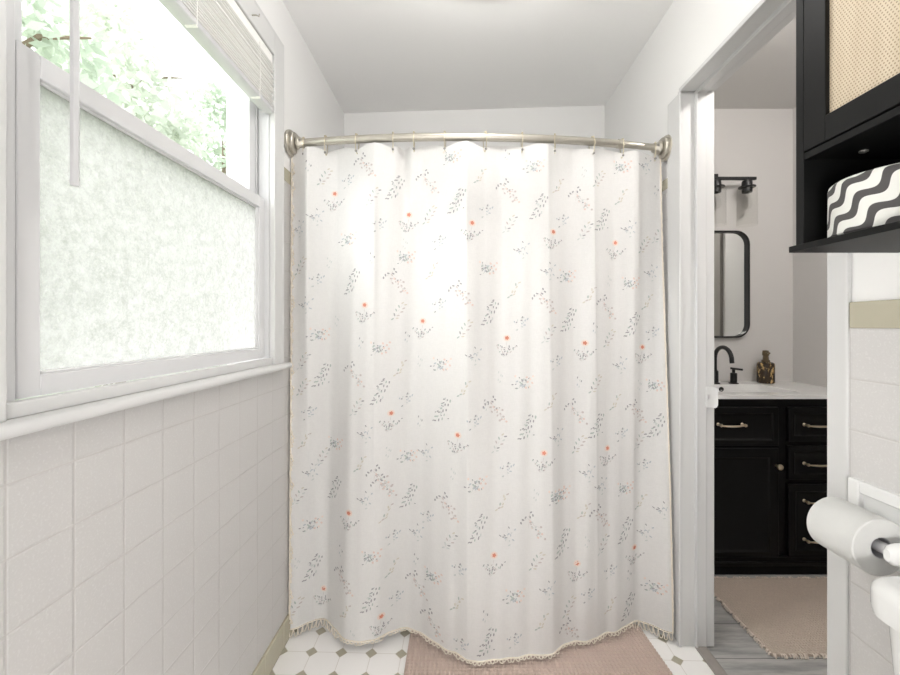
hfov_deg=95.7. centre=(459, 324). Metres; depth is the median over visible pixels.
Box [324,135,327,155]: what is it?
curtain hook
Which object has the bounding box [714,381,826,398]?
countertop
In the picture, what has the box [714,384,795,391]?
basin
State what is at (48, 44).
tree
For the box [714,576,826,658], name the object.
rug
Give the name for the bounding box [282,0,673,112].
ceiling
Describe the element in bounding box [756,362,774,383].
bottle
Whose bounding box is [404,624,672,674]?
bath mat
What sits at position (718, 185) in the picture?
socket
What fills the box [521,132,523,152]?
curtain hook
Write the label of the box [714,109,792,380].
wall
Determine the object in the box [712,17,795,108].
ceiling
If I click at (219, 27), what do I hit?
window blind
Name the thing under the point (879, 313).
trim
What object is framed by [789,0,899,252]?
upper cabinet
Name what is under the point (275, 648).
baseboard
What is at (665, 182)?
trim
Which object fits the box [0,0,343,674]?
wall
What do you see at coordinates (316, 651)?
floor
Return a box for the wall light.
[714,174,756,193]
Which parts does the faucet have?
spout, handle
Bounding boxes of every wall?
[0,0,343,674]
[344,106,604,149]
[605,0,899,674]
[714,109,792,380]
[793,107,826,386]
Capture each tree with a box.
[17,0,196,399]
[19,0,226,399]
[22,0,184,380]
[154,58,226,371]
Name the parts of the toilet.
tank lid, tank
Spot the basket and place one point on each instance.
(870, 198)
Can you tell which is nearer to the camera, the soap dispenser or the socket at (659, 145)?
the socket at (659, 145)
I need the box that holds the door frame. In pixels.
[668,0,851,674]
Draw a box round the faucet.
[714,345,742,383]
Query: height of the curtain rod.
0.105 m
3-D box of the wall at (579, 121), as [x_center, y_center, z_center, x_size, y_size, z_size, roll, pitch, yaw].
[0.070,-0.070,2.510,1.860,2.660,0.100,0,0,0]
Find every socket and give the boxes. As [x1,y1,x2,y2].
[295,136,304,149]
[651,141,662,154]
[714,179,724,193]
[738,179,755,193]
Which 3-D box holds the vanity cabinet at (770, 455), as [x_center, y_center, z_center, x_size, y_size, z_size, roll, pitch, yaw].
[1.579,0.818,2.291,1.017,0.885,0.528,0,0,0]
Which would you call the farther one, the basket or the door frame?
the door frame
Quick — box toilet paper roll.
[807,497,899,575]
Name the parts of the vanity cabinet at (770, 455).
handle, drawer, door, rail, knob, drawer, drawer, drawer, handle, handle, handle, handle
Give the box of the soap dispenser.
[756,350,774,383]
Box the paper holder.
[848,477,899,572]
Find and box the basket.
[827,163,899,237]
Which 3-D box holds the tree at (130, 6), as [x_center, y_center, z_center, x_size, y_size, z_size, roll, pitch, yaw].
[-7.539,-2.891,8.642,3.515,9.104,3.570,0,0,-33]
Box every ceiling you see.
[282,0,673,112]
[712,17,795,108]
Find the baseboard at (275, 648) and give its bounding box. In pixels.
[251,614,291,674]
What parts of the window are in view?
sash, sub sill, pane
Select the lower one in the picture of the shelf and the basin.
the basin
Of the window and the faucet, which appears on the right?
the faucet
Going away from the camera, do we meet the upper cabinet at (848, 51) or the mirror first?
the upper cabinet at (848, 51)
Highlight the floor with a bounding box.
[270,574,826,674]
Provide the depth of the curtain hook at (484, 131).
1.59 m
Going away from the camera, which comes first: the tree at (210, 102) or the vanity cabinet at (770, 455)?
the vanity cabinet at (770, 455)
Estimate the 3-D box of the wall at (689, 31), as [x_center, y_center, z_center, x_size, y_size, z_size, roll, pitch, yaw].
[0.931,-0.070,0.800,0.126,2.660,3.600,0,0,0]
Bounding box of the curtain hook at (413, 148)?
[412,131,414,151]
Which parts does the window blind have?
ladder cord, rail, ladder cord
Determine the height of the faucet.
0.236 m
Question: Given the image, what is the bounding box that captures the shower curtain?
[288,141,673,665]
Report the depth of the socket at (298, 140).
1.64 m
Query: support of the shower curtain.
hanging from the curtain rod
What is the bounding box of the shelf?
[804,106,899,159]
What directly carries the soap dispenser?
on the countertop
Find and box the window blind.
[69,0,273,186]
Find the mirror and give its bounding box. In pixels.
[714,230,749,337]
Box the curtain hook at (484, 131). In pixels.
[483,131,486,151]
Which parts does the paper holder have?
post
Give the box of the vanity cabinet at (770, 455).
[714,399,826,573]
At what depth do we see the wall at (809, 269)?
2.45 m
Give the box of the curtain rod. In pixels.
[284,129,671,161]
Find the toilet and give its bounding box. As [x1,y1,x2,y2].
[870,576,899,674]
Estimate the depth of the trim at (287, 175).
1.64 m
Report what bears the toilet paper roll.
on the paper holder
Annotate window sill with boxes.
[0,362,291,440]
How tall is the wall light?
0.341 m
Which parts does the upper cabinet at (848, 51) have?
door, cane panel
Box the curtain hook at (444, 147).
[443,131,445,151]
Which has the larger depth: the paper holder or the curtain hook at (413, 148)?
the curtain hook at (413, 148)
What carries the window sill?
attached to the wall at (152, 538)
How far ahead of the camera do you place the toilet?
0.67 m
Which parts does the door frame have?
strike plate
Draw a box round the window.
[0,0,283,422]
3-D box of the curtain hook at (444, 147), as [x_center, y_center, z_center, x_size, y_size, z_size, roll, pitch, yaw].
[-0.059,-0.722,1.602,0.010,0.081,0.045,0,0,8]
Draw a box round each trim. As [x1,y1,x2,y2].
[284,167,290,184]
[662,178,667,191]
[850,299,899,328]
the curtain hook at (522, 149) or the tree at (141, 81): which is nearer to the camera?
the curtain hook at (522, 149)
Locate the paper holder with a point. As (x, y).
(882, 502)

